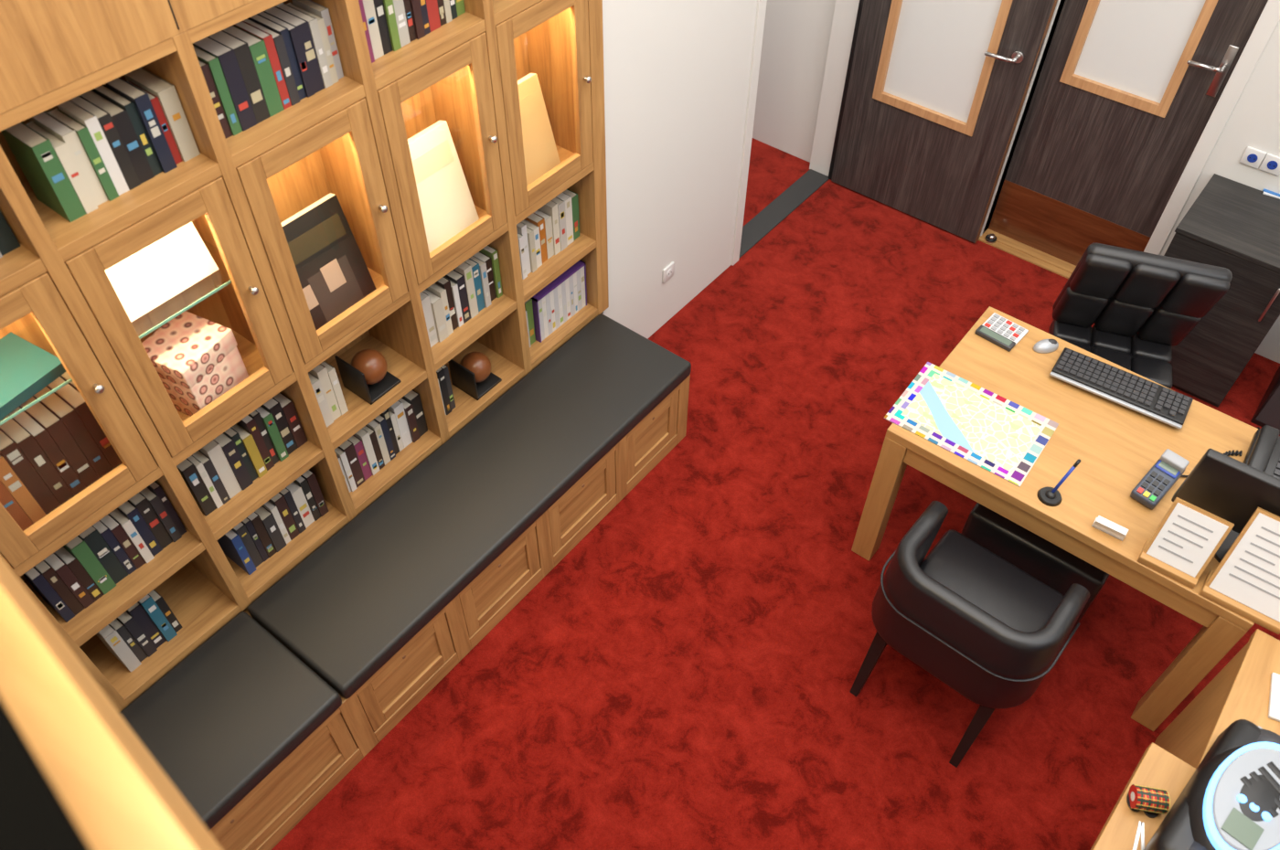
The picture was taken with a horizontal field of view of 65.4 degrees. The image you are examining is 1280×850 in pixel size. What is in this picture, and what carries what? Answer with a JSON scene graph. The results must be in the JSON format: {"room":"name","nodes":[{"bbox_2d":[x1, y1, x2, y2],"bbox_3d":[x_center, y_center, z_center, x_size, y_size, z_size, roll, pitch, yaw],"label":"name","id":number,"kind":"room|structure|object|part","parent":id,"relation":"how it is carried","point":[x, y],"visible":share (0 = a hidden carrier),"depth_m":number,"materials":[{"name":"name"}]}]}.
{"room":"office","nodes":[
{"label":"office","id":0,"kind":"room"},
{"bbox_2d":[592,0,757,338],"bbox_3d":[-1.120,-1.796,3.219,1.770,4.300,5.100,31,55,24],"label":"wall","id":1,"kind":"structure","parent":0,"point":[677,72],"depth_m":4.22,"materials":[{"name":"white paint"}]},
{"bbox_2d":[0,0,608,713],"bbox_3d":[-0.992,-0.624,2.930,0.348,2.300,2.424,31,55,24],"label":"bookcase","id":2,"kind":"object","parent":1,"relation":"attached to","point":[261,261],"visible":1,"depth_m":2.87,"materials":[{"name":"brown wood"}]},
{"bbox_2d":[0,332,66,420],"bbox_3d":[-1.581,-0.090,2.413,0.240,0.030,0.325,31,55,24],"label":"book","id":3,"kind":"object","parent":2,"relation":"on","point":[26,368],"depth_m":2.43,"materials":[{"name":"green paper"}]},
{"bbox_3d":[-1.596,-0.086,2.435,0.259,0.008,0.425,31,55,24],"label":"glass shelf","id":4,"kind":"part","parent":2,"relation":"part of","materials":[{"name":"green"}]},
{"bbox_3d":[-1.462,0.014,2.389,0.052,0.699,0.423,31,55,24],"label":"glass door","id":5,"kind":"part","parent":2,"relation":"part of","materials":[{"name":"brown wood"}]},
{"bbox_2d":[105,221,218,321],"bbox_3d":[-1.282,-0.441,2.600,0.109,0.234,0.280,31,55,24],"label":"book","id":6,"kind":"object","parent":2,"relation":"on","point":[163,270],"depth_m":2.62,"materials":[{"name":"white paper"}]},
{"bbox_3d":[-1.172,-0.262,2.633,0.052,0.699,0.423,31,55,24],"label":"glass door","id":7,"kind":"part","parent":2,"relation":"part of","materials":[{"name":"brown wood"}]},
{"bbox_3d":[-1.306,-0.362,2.679,0.259,0.008,0.425,31,55,24],"label":"glass shelf","id":8,"kind":"part","parent":2,"relation":"part of","materials":[{"name":"green"}]},
{"bbox_3d":[-0.882,-0.538,2.877,0.052,0.699,0.423,31,55,24],"label":"glass door","id":9,"kind":"part","parent":2,"relation":"part of","materials":[{"name":"brown wood"}]},
{"bbox_2d":[280,193,376,330],"bbox_3d":[-0.978,-0.475,3.063,0.157,0.356,0.290,31,55,24],"label":"book","id":10,"kind":"object","parent":2,"relation":"on","point":[334,275],"depth_m":3.06,"materials":[{"name":"black paper"}]},
{"bbox_3d":[-0.592,-0.814,3.120,0.052,0.699,0.423,31,55,24],"label":"glass door","id":11,"kind":"part","parent":2,"relation":"part of","materials":[{"name":"brown wood"}]},
{"bbox_2d":[407,120,479,252],"bbox_3d":[-0.690,-0.758,3.300,0.162,0.376,0.300,31,55,24],"label":"book","id":12,"kind":"object","parent":2,"relation":"on","point":[447,206],"depth_m":3.31,"materials":[{"name":"white paper"}]},
{"bbox_2d":[517,73,560,185],"bbox_3d":[-0.411,-1.014,3.539,0.157,0.356,0.270,31,55,24],"label":"book","id":13,"kind":"object","parent":2,"relation":"on","point":[540,152],"depth_m":3.57,"materials":[{"name":"beige paper"}]},
{"bbox_3d":[-0.302,-1.090,3.363,0.052,0.699,0.423,31,55,24],"label":"glass door","id":14,"kind":"part","parent":2,"relation":"part of","materials":[{"name":"brown wood"}]},
{"bbox_2d":[662,261,674,283],"bbox_3d":[0.136,-0.722,4.712,0.016,0.080,0.080,31,55,24],"label":"wall socket","id":15,"kind":"object","parent":1,"relation":"attached to","point":[668,271],"visible":1,"depth_m":4.70,"materials":[{"name":"white plastic"}]},
{"bbox_2d":[739,169,829,257],"bbox_3d":[0.759,-1.188,5.558,0.135,0.006,0.980,31,55,24],"label":"trim","id":16,"kind":"structure","parent":1,"relation":"attached to","point":[776,211],"depth_m":5.57,"materials":[{"name":"grey stone"}]},
{"bbox_2d":[730,0,863,266],"bbox_3d":[0.772,-1.900,4.736,0.165,2.180,1.060,31,55,24],"label":"trim","id":17,"kind":"structure","parent":1,"relation":"attached to","point":[847,16],"depth_m":5.20,"materials":[{"name":"white paint"}]},
{"bbox_2d":[271,138,1279,849],"bbox_3d":[0.632,0.669,4.023,6.200,0.120,5.600,31,55,24],"label":"floor","id":18,"kind":"structure","parent":0,"point":[683,677],"depth_m":3.77,"materials":[{"name":"red carpet"}]},
{"bbox_2d":[119,313,691,849],"bbox_3d":[-0.959,0.527,3.735,0.798,0.475,2.784,31,55,24],"label":"storage bench","id":19,"kind":"object","parent":18,"relation":"on","point":[254,727],"visible":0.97,"depth_m":3.48,"materials":[{"name":"brown wood"}]},
{"bbox_2d":[119,611,341,831],"bbox_3d":[-1.419,1.020,3.036,0.494,0.075,0.901,31,55,24],"label":"bench cushion","id":20,"kind":"object","parent":19,"relation":"on","point":[227,717],"depth_m":3.10,"materials":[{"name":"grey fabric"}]},
{"bbox_2d":[247,313,691,698],"bbox_3d":[-0.555,0.199,3.760,0.494,0.075,1.872,31,55,24],"label":"bench cushion","id":21,"kind":"object","parent":19,"relation":"on","point":[357,601],"depth_m":3.62,"materials":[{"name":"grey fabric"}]},
{"bbox_2d":[849,501,1089,767],"bbox_3d":[1.119,0.684,3.426,0.596,0.770,0.545,33,56,25],"label":"leather armchair","id":22,"kind":"object","parent":18,"relation":"on","point":[982,625],"visible":1,"depth_m":3.20,"materials":[{"name":"black leather"}]},
{"bbox_2d":[851,306,1258,731],"bbox_3d":[1.613,0.316,3.758,1.250,0.760,0.825,31,55,24],"label":"wooden desk","id":23,"kind":"object","parent":18,"relation":"on","point":[1116,445],"visible":0.62,"depth_m":3.47,"materials":[{"name":"brown wood"}]},
{"bbox_2d":[883,362,1058,487],"bbox_3d":[1.175,-0.014,3.535,0.519,0.004,0.363,31,55,24],"label":"map","id":24,"kind":"object","parent":23,"relation":"on","point":[997,434],"visible":1,"depth_m":3.53},
{"bbox_2d":[974,312,1028,351],"bbox_3d":[1.391,-0.361,3.827,0.150,0.021,0.150,35,57,26],"label":"calculator","id":25,"kind":"object","parent":23,"relation":"on","point":[997,329],"visible":1,"depth_m":3.82,"materials":[{"name":"white plastic"}]},
{"bbox_2d":[1033,339,1058,353],"bbox_3d":[1.540,-0.305,3.770,0.105,0.036,0.060,-8,50,-8],"label":"computer mouse","id":26,"kind":"object","parent":23,"relation":"on","point":[1045,346],"visible":1,"depth_m":3.76,"materials":[{"name":"grey plastic"}]},
{"bbox_2d":[1036,458,1080,506],"bbox_3d":[1.377,0.181,3.273,0.080,0.146,0.118,31,55,24],"label":"pen holder","id":27,"kind":"object","parent":23,"relation":"on","point":[1050,496],"visible":1,"depth_m":3.30,"materials":[{"name":"black plastic"}]},
{"bbox_2d":[1091,515,1128,541],"bbox_3d":[1.519,0.326,3.212,0.100,0.050,0.050,28,54,22],"label":"card holder","id":28,"kind":"object","parent":23,"relation":"on","point":[1100,523],"visible":1,"depth_m":3.20,"materials":[{"name":"white plastic"}]},
{"bbox_2d":[1049,347,1193,429],"bbox_3d":[1.748,-0.141,3.620,0.470,0.037,0.175,27,54,21],"label":"keyboard","id":29,"kind":"object","parent":23,"relation":"on","point":[1149,399],"visible":1,"depth_m":3.60,"materials":[{"name":"black plastic"}]},
{"bbox_2d":[1130,448,1189,510],"bbox_3d":[1.750,0.172,3.305,0.264,0.114,0.150,-14,51,-13],"label":"card payment terminal","id":30,"kind":"object","parent":23,"relation":"on","point":[1170,466],"visible":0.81,"depth_m":3.29,"materials":[{"name":"grey plastic"}]},
{"bbox_2d":[1137,497,1234,588],"bbox_3d":[1.676,0.363,3.065,0.177,0.224,0.119,31,55,24],"label":"sign holder","id":31,"kind":"object","parent":23,"relation":"on","point":[1188,538],"visible":1,"depth_m":3.06,"materials":[{"name":"brown wood"}]},
{"bbox_2d":[1171,448,1279,563],"bbox_3d":[1.910,0.277,3.019,0.503,0.412,0.199,31,55,24],"label":"computer monitor","id":32,"kind":"object","parent":23,"relation":"on","point":[1220,485],"visible":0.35,"depth_m":2.97,"materials":[{"name":"black plastic"}]},
{"bbox_2d":[1199,507,1279,634],"bbox_3d":[1.863,0.433,2.953,0.237,0.305,0.154,31,55,24],"label":"sign holder","id":33,"kind":"object","parent":23,"relation":"on","point":[1245,582],"visible":1,"depth_m":2.98,"materials":[{"name":"brown wood"}]},
{"bbox_2d":[1223,425,1279,479],"bbox_3d":[2.125,0.115,3.361,0.268,0.115,0.214,27,54,21],"label":"desk telephone","id":34,"kind":"object","parent":23,"relation":"on","point":[1263,454],"visible":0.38,"depth_m":3.35,"materials":[{"name":"black plastic"}]},
{"bbox_2d":[1048,243,1232,389],"bbox_3d":[1.948,-0.283,4.112,0.592,1.014,0.593,14,50,12],"label":"office chair","id":35,"kind":"object","parent":18,"relation":"on","point":[1139,304],"visible":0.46,"depth_m":3.95,"materials":[{"name":"black leather"}]},
{"bbox_2d":[1090,629,1279,849],"bbox_3d":[1.203,1.830,2.436,1.036,0.760,2.831,31,55,24],"label":"desk","id":36,"kind":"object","parent":18,"relation":"on","point":[1241,690],"depth_m":2.84,"materials":[{"name":"brown wood"}]},
{"bbox_2d":[1126,792,1159,849],"bbox_3d":[1.310,1.053,2.604,0.084,0.008,0.208,18,51,15],"label":"scissors","id":37,"kind":"object","parent":36,"relation":"on","point":[1140,831],"visible":0.52,"depth_m":2.60,"materials":[{"name":"silver metal"}]},
{"bbox_2d":[1128,784,1170,814],"bbox_3d":[1.341,0.987,2.626,0.083,0.061,0.063,8,49,6],"label":"roll","id":38,"kind":"object","parent":36,"relation":"on","point":[1143,798],"visible":1,"depth_m":2.60,"materials":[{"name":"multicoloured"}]},
{"bbox_2d":[1143,719,1279,849],"bbox_3d":[1.521,0.984,2.526,0.500,0.220,0.252,-37,59,-28],"label":"radio","id":39,"kind":"object","parent":36,"relation":"on","point":[1231,801],"visible":1,"depth_m":2.46,"materials":[{"name":"black plastic"}]},
{"bbox_2d":[1268,672,1279,722],"bbox_3d":[1.849,0.789,2.838,0.100,0.012,0.150,21,52,17],"label":"notepad","id":40,"kind":"object","parent":36,"relation":"on","point":[1274,710],"visible":1,"depth_m":2.84,"materials":[{"name":"white paper"}]},
{"bbox_2d":[1163,173,1279,406],"bbox_3d":[2.615,-0.589,4.530,0.520,0.800,0.526,31,55,24],"label":"storage cabinet","id":41,"kind":"object","parent":18,"relation":"on","point":[1232,225],"visible":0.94,"depth_m":4.27,"materials":[{"name":"brown wood"}]},
{"bbox_2d":[1262,188,1279,199],"bbox_3d":[2.851,-1.057,4.402,0.155,0.011,0.214,25,53,20],"label":"stack","id":42,"kind":"object","parent":41,"relation":"on","point":[1266,192],"visible":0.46,"depth_m":4.36,"materials":[{"name":"paper"}]},
{"bbox_2d":[1251,366,1279,435],"bbox_3d":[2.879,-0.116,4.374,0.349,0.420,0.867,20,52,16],"label":"computer tower","id":43,"kind":"object","parent":18,"relation":"on","point":[1267,412],"visible":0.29,"depth_m":4.48,"materials":[{"name":"black plastic"}]},
{"bbox_2d":[752,0,1279,363],"bbox_3d":[2.291,-2.342,3.733,6.200,4.300,0.300,31,55,24],"label":"wall","id":44,"kind":"structure","parent":0,"point":[796,36],"depth_m":5.32,"materials":[{"name":"white paint"}]},
{"bbox_2d":[831,0,1057,243],"bbox_3d":[1.458,-1.877,4.762,0.904,2.098,0.116,31,55,24],"label":"door","id":45,"kind":"structure","parent":44,"relation":"in","point":[937,90],"depth_m":5.04,"materials":[{"name":"brown wood"}]},
{"bbox_2d":[978,228,1076,278],"bbox_3d":[2.196,-0.873,5.295,0.820,0.012,0.165,31,55,24],"label":"trim","id":46,"kind":"structure","parent":44,"relation":"attached to","point":[1058,266],"depth_m":5.32,"materials":[{"name":"brown wood"}]},
{"bbox_2d":[985,233,996,244],"bbox_3d":[1.901,-1.011,5.391,0.059,0.044,0.059,31,55,24],"label":"stopper","id":47,"kind":"object","parent":46,"relation":"on","point":[991,239],"visible":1,"depth_m":5.38,"materials":[{"name":"silver metal"}]},
{"bbox_2d":[988,0,1268,266],"bbox_3d":[2.219,-1.579,4.512,0.780,2.098,0.116,31,55,24],"label":"door","id":48,"kind":"structure","parent":44,"relation":"in","point":[1125,92],"depth_m":4.67,"materials":[{"name":"brown wood"}]},
{"bbox_2d":[980,0,1279,255],"bbox_3d":[2.214,-1.597,4.482,0.920,2.190,0.135,31,55,24],"label":"trim","id":49,"kind":"structure","parent":44,"relation":"attached to","point":[1269,18],"depth_m":4.44,"materials":[{"name":"white paint"}]},
{"bbox_2d":[1239,146,1279,175],"bbox_3d":[2.694,-1.142,4.310,0.163,0.080,0.016,31,55,24],"label":"wall socket","id":50,"kind":"object","parent":44,"relation":"attached to","point":[1253,157],"visible":1,"depth_m":4.31,"materials":[{"name":"white plastic"}]},
{"bbox_3d":[-1.020,0.809,0.953,6.200,4.300,0.200,31,55,24],"label":"wall","id":51,"kind":"structure","parent":0,"visible":0},
{"bbox_2d":[0,556,223,849],"bbox_3d":[-0.674,0.131,0.845,5.816,0.400,0.916,31,55,24],"label":"trim","id":52,"kind":"structure","parent":51,"relation":"attached to","point":[75,775],"depth_m":0.64,"materials":[{"name":"brown wood"}]}
]}

